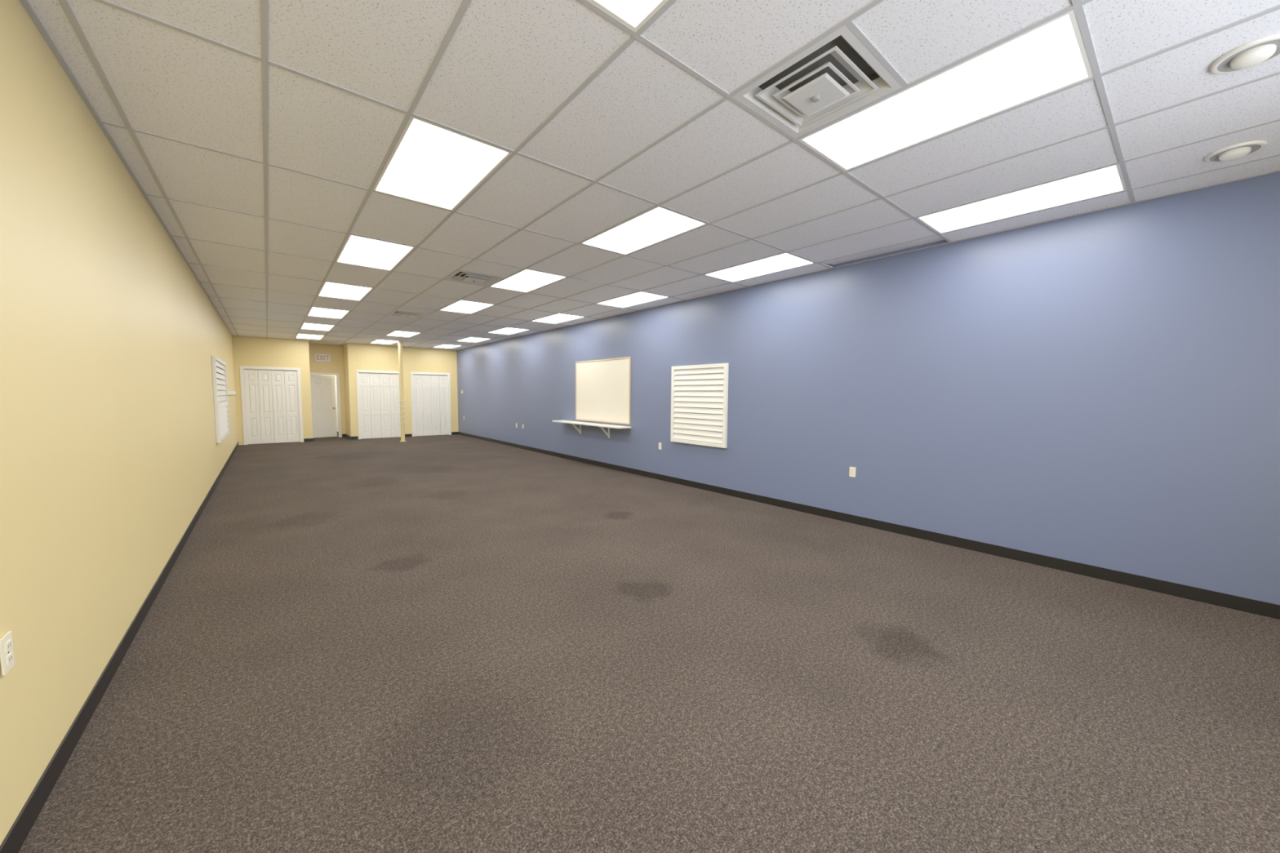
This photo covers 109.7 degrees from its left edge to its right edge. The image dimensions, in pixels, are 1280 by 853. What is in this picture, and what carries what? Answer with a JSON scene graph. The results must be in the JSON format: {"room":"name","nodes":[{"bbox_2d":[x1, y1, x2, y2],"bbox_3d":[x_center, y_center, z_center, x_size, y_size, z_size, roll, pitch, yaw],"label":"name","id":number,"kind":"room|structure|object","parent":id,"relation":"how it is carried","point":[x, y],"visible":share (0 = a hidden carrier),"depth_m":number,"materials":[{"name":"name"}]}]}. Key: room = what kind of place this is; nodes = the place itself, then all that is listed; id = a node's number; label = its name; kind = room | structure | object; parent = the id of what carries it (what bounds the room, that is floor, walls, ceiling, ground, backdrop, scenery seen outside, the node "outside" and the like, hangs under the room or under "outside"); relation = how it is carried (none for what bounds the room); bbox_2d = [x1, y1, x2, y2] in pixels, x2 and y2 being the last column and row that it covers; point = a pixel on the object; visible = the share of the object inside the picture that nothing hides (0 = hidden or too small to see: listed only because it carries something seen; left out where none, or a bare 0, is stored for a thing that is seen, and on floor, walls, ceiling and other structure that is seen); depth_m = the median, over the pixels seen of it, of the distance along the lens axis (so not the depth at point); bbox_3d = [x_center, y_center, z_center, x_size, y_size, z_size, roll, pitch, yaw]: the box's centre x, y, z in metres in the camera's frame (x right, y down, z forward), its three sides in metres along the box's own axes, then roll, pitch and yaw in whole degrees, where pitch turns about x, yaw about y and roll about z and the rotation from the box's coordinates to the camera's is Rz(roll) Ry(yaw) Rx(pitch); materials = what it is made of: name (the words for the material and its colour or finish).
{"room":"empty commercial space","nodes":[
{"label":"empty commercial space","id":0,"kind":"room"},
{"bbox_2d":[0,0,238,845],"bbox_3d":[-6.736,-0.701,6.985,0.100,3.300,21.800,-3,5,-39],"label":"wall","id":1,"kind":"structure","parent":0,"point":[109,451],"depth_m":2.10,"materials":[{"name":"yellow paint"}]},
{"bbox_2d":[0,631,14,675],"bbox_3d":[-2.046,0.732,1.459,0.010,0.116,0.072,-3,5,-39],"label":"wall outlet","id":2,"kind":"object","parent":1,"relation":"attached to","point":[6,653],"visible":1,"depth_m":1.45,"materials":[{"name":"beige plastic"}]},
{"bbox_2d":[0,441,238,852],"bbox_3d":[-5.515,1.005,5.690,0.008,0.100,17.850,-3,5,-39],"label":"baseboard","id":3,"kind":"structure","parent":1,"relation":"attached to","point":[17,834],"depth_m":1.98,"materials":[{"name":"black plastic"}]},
{"bbox_2d":[211,355,229,443],"bbox_3d":[-7.761,-0.516,8.362,0.045,1.440,2.400,-3,5,-39],"label":"louvered shutter","id":4,"kind":"object","parent":1,"relation":"attached to","point":[219,366],"visible":1,"depth_m":8.10,"materials":[{"name":"white paint"}]},
{"bbox_2d":[226,391,235,395],"bbox_3d":[-9.800,-0.807,10.813,0.030,0.080,3.200,-3,5,-39],"label":"chair rail","id":5,"kind":"object","parent":1,"relation":"attached to","point":[228,393],"visible":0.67,"depth_m":10.58,"materials":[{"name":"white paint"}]},
{"bbox_2d":[231,335,457,444],"bbox_3d":[-9.274,-1.138,14.828,5.970,3.018,1.250,-3,5,-39],"label":"wall","id":6,"kind":"structure","parent":0,"point":[247,351],"depth_m":14.37,"materials":[{"name":"yellow paint"}]},
{"bbox_2d":[240,365,303,444],"bbox_3d":[-10.600,-0.610,13.014,1.340,2.200,0.118,-3,5,-39],"label":"door","id":7,"kind":"structure","parent":6,"relation":"in","point":[272,403],"depth_m":12.98,"materials":[{"name":"white paint"}]},
{"bbox_2d":[315,353,330,361],"bbox_3d":[-10.257,-2.222,14.579,0.400,0.240,0.053,-3,5,-39],"label":"exit sign","id":8,"kind":"object","parent":6,"relation":"attached to","point":[318,357],"visible":1,"depth_m":14.55,"materials":[{"name":"white paint"}]},
{"bbox_2d":[310,374,337,437],"bbox_3d":[-10.361,-0.662,14.801,0.108,2.030,0.685,3,5,34],"label":"door","id":9,"kind":"structure","parent":6,"relation":"in","point":[322,387],"depth_m":14.81,"materials":[{"name":"white paint"}]},
{"bbox_2d":[310,372,342,438],"bbox_3d":[-10.305,-0.691,14.746,0.840,2.120,0.118,-3,5,-39],"label":"door frame","id":10,"kind":"structure","parent":6,"relation":"attached to","point":[337,375],"depth_m":14.91,"materials":[{"name":"white paint"}]},
{"bbox_2d":[355,369,400,439],"bbox_3d":[-8.489,-0.717,14.750,1.310,2.200,0.118,-3,5,-39],"label":"door","id":11,"kind":"structure","parent":6,"relation":"in","point":[378,396],"depth_m":14.70,"materials":[{"name":"white paint"}]},
{"bbox_2d":[303,431,457,441],"bbox_3d":[-8.687,0.292,15.354,4.492,0.100,1.158,-3,5,-39],"label":"baseboard","id":12,"kind":"structure","parent":6,"relation":"attached to","point":[452,433],"depth_m":14.42,"materials":[{"name":"black plastic"}]},
{"bbox_2d":[410,371,451,436],"bbox_3d":[-7.288,-0.777,15.737,1.280,2.200,0.118,-3,5,-39],"label":"door","id":13,"kind":"structure","parent":6,"relation":"in","point":[430,391],"depth_m":15.72,"materials":[{"name":"white paint"}]},
{"bbox_2d":[18,431,1279,852],"bbox_3d":[-4.407,0.876,9.032,6.170,0.100,21.800,-3,5,-39],"label":"floor","id":14,"kind":"structure","parent":0,"point":[455,643],"depth_m":2.33,"materials":[{"name":"brown carpet"}]},
{"bbox_2d":[396,342,406,441],"bbox_3d":[-7.287,-1.048,13.780,0.170,3.019,0.170,-3,5,-39],"label":"support column","id":15,"kind":"structure","parent":14,"relation":"on","point":[400,344],"depth_m":13.74,"materials":[{"name":"yellow paint"}]},
{"bbox_2d":[27,0,1279,350],"bbox_3d":[-4.383,-2.219,8.811,5.970,0.053,21.600,-3,5,-39],"label":"ceiling","id":16,"kind":"structure","parent":0,"point":[507,65],"depth_m":2.62,"materials":[{"name":"tile"}]},
{"bbox_2d":[295,333,324,339],"bbox_3d":[-9.164,-2.529,12.510,0.586,0.081,1.195,-3,5,-39],"label":"fluorescent ceiling light","id":17,"kind":"object","parent":16,"relation":"attached to","point":[299,335],"visible":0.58,"depth_m":12.57,"materials":[{"name":"white paint"}]},
{"bbox_2d":[300,323,334,330],"bbox_3d":[-7.614,-2.383,10.634,0.586,0.081,1.195,-3,5,-39],"label":"fluorescent ceiling light","id":18,"kind":"object","parent":16,"relation":"attached to","point":[305,326],"visible":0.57,"depth_m":10.67,"materials":[{"name":"white paint"}]},
{"bbox_2d":[306,306,349,319],"bbox_3d":[-6.064,-2.237,8.757,0.586,0.081,1.195,-3,5,-39],"label":"fluorescent ceiling light","id":19,"kind":"object","parent":16,"relation":"attached to","point":[316,312],"visible":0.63,"depth_m":8.78,"materials":[{"name":"white paint"}]},
{"bbox_2d":[317,281,373,301],"bbox_3d":[-4.514,-2.091,6.880,0.586,0.081,1.195,-3,5,-39],"label":"fluorescent ceiling light","id":20,"kind":"object","parent":16,"relation":"attached to","point":[332,290],"visible":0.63,"depth_m":6.90,"materials":[{"name":"white paint"}]},
{"bbox_2d":[335,234,414,271],"bbox_3d":[-2.964,-1.945,5.004,0.586,0.081,1.195,-3,5,-39],"label":"fluorescent ceiling light","id":21,"kind":"object","parent":16,"relation":"attached to","point":[356,251],"visible":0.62,"depth_m":4.98,"materials":[{"name":"white paint"}]},
{"bbox_2d":[371,339,398,344],"bbox_3d":[-7.753,-2.600,13.671,0.586,0.081,1.195,-3,5,-39],"label":"fluorescent ceiling light","id":22,"kind":"object","parent":16,"relation":"attached to","point":[377,341],"visible":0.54,"depth_m":13.74,"materials":[{"name":"white paint"}]},
{"bbox_2d":[386,330,419,337],"bbox_3d":[-6.202,-2.454,11.794,0.586,0.081,1.195,-3,5,-39],"label":"fluorescent ceiling light","id":23,"kind":"object","parent":16,"relation":"attached to","point":[403,334],"visible":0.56,"depth_m":11.88,"materials":[{"name":"white paint"}]},
{"bbox_2d":[388,311,427,318],"bbox_3d":[-4.542,-2.217,8.828,0.586,0.144,0.586,-3,5,-39],"label":"air diffuser","id":24,"kind":"object","parent":16,"relation":"attached to","point":[395,313],"depth_m":8.81,"materials":[{"name":"white metal"}]},
{"bbox_2d":[373,115,511,210],"bbox_3d":[-1.414,-1.799,3.127,0.586,0.081,1.195,-3,5,-39],"label":"fluorescent ceiling light","id":25,"kind":"object","parent":16,"relation":"attached to","point":[431,164],"visible":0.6,"depth_m":3.04,"materials":[{"name":"white paint"}]},
{"bbox_2d":[433,344,461,348],"bbox_3d":[-6.341,-2.672,14.831,0.586,0.081,1.195,-3,5,-39],"label":"fluorescent ceiling light","id":26,"kind":"object","parent":16,"relation":"attached to","point":[446,346],"visible":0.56,"depth_m":14.93,"materials":[{"name":"white paint"}]},
{"bbox_2d":[440,300,494,314],"bbox_3d":[-3.102,-2.163,8.041,0.586,0.081,1.195,-3,5,-39],"label":"fluorescent ceiling light","id":27,"kind":"object","parent":16,"relation":"attached to","point":[460,306],"visible":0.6,"depth_m":8.07,"materials":[{"name":"white paint"}]},
{"bbox_2d":[444,270,502,286],"bbox_3d":[-2.217,-1.998,6.013,0.586,0.144,0.586,-3,5,-39],"label":"air diffuser","id":28,"kind":"object","parent":16,"relation":"attached to","point":[459,276],"depth_m":6.02,"materials":[{"name":"white metal"}]},
{"bbox_2d":[457,337,490,342],"bbox_3d":[-4.791,-2.526,12.954,0.586,0.081,1.195,-3,5,-39],"label":"fluorescent ceiling light","id":29,"kind":"object","parent":16,"relation":"attached to","point":[470,339],"visible":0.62,"depth_m":13.03,"materials":[{"name":"white paint"}]},
{"bbox_2d":[487,327,528,334],"bbox_3d":[-3.241,-2.380,11.078,0.586,0.081,1.195,-3,5,-39],"label":"fluorescent ceiling light","id":30,"kind":"object","parent":16,"relation":"attached to","point":[507,331],"visible":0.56,"depth_m":11.11,"materials":[{"name":"white paint"}]},
{"bbox_2d":[489,269,567,292],"bbox_3d":[-1.552,-2.017,6.164,0.586,0.081,1.195,-3,5,-39],"label":"fluorescent ceiling light","id":31,"kind":"object","parent":16,"relation":"attached to","point":[526,280],"visible":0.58,"depth_m":6.16,"materials":[{"name":"white paint"}]},
{"bbox_2d":[532,313,584,324],"bbox_3d":[-1.691,-2.234,9.201,0.586,0.081,1.195,-3,5,-39],"label":"fluorescent ceiling light","id":32,"kind":"object","parent":16,"relation":"attached to","point":[559,317],"visible":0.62,"depth_m":9.23,"materials":[{"name":"white paint"}]},
{"bbox_2d":[587,0,668,31],"bbox_3d":[0.136,-1.653,1.250,0.586,0.081,1.195,-3,5,-39],"label":"fluorescent ceiling light","id":33,"kind":"object","parent":16,"relation":"attached to","point":[633,14],"visible":1,"depth_m":1.79,"materials":[{"name":"white paint"}]},
{"bbox_2d":[597,291,667,307],"bbox_3d":[-0.141,-2.088,7.325,0.586,0.081,1.195,-3,5,-39],"label":"fluorescent ceiling light","id":34,"kind":"object","parent":16,"relation":"attached to","point":[641,297],"visible":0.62,"depth_m":7.34,"materials":[{"name":"white paint"}]},
{"bbox_2d":[581,206,706,254],"bbox_3d":[-0.002,-1.871,4.287,0.586,0.081,1.195,-3,5,-39],"label":"fluorescent ceiling light","id":35,"kind":"object","parent":16,"relation":"attached to","point":[657,224],"visible":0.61,"depth_m":4.25,"materials":[{"name":"white paint"}]},
{"bbox_2d":[19,0,1279,350],"bbox_3d":[-3.556,-2.111,7.813,5.970,0.008,19.000,-3,5,-39],"label":"grid","id":36,"kind":"object","parent":16,"relation":"attached to","point":[1077,5],"visible":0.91,"depth_m":2.71,"materials":[{"name":"paint"}]},
{"bbox_2d":[703,252,814,282],"bbox_3d":[1.410,-1.942,5.448,0.586,0.081,1.195,-3,5,-39],"label":"fluorescent ceiling light","id":37,"kind":"object","parent":16,"relation":"attached to","point":[784,261],"visible":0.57,"depth_m":5.43,"materials":[{"name":"white paint"}]},
{"bbox_2d":[733,24,902,137],"bbox_3d":[0.884,-1.706,2.260,0.586,0.144,0.586,-3,5,-39],"label":"air diffuser","id":38,"kind":"object","parent":16,"relation":"attached to","point":[837,76],"depth_m":2.25,"materials":[{"name":"white metal"}]},
{"bbox_2d":[798,8,1093,171],"bbox_3d":[1.548,-1.725,2.411,0.586,0.081,1.195,-3,5,-39],"label":"fluorescent ceiling light","id":39,"kind":"object","parent":16,"relation":"attached to","point":[1051,56],"visible":0.68,"depth_m":2.29,"materials":[{"name":"white paint"}]},
{"bbox_2d":[916,164,1127,233],"bbox_3d":[2.960,-1.796,3.571,0.586,0.081,1.195,-3,5,-39],"label":"fluorescent ceiling light","id":40,"kind":"object","parent":16,"relation":"attached to","point":[1108,180],"visible":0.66,"depth_m":3.51,"materials":[{"name":"white paint"}]},
{"bbox_2d":[1204,140,1266,162],"bbox_3d":[3.666,-1.675,2.781,0.234,0.047,0.234,-3,5,-39],"label":"recessed light","id":41,"kind":"object","parent":16,"relation":"in","point":[1237,151],"visible":1,"depth_m":2.75,"materials":[{"name":"white paint"}]},
{"bbox_2d":[1209,33,1279,74],"bbox_3d":[2.709,-1.626,1.994,0.234,0.047,0.234,-3,5,-39],"label":"recessed light","id":42,"kind":"object","parent":16,"relation":"in","point":[1259,51],"visible":1,"depth_m":1.98,"materials":[{"name":"white paint"}]},
{"bbox_2d":[456,171,1279,604],"bbox_3d":[-2.051,-0.938,10.837,0.100,3.300,21.800,-3,5,-39],"label":"wall","id":43,"kind":"structure","parent":0,"point":[1101,388],"depth_m":4.15,"materials":[{"name":"blue paint"}]},
{"bbox_2d":[552,420,631,438],"bbox_3d":[-1.083,0.069,9.402,0.300,0.270,2.520,-3,5,-39],"label":"wall shelf","id":44,"kind":"object","parent":43,"relation":"attached to","point":[573,423],"visible":1,"depth_m":9.16,"materials":[{"name":"white paint"}]},
{"bbox_2d":[575,356,631,424],"bbox_3d":[-0.801,-0.729,9.228,0.022,1.270,1.930,-3,5,-39],"label":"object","id":45,"kind":"object","parent":43,"relation":"attached to","point":[602,386],"visible":1,"depth_m":9.14,"materials":[{"name":"beige plastic"}]},
{"bbox_2d":[670,363,728,448],"bbox_3d":[0.914,-0.341,7.147,0.045,1.260,1.180,-3,5,-39],"label":"louvered shutter","id":46,"kind":"object","parent":43,"relation":"attached to","point":[699,393],"visible":1,"depth_m":7.10,"materials":[{"name":"white paint"}]},
{"bbox_2d":[848,466,856,477],"bbox_3d":[2.499,0.534,5.302,0.010,0.116,0.072,-3,5,-39],"label":"wall outlet","id":47,"kind":"object","parent":43,"relation":"attached to","point":[852,469],"visible":1,"depth_m":5.30,"materials":[{"name":"beige plastic"}]},
{"bbox_2d":[457,431,1279,619],"bbox_3d":[-0.913,0.772,9.473,0.008,0.100,17.850,-3,5,-39],"label":"baseboard","id":48,"kind":"structure","parent":43,"relation":"attached to","point":[1217,598],"depth_m":4.27,"materials":[{"name":"black plastic"}]}
]}

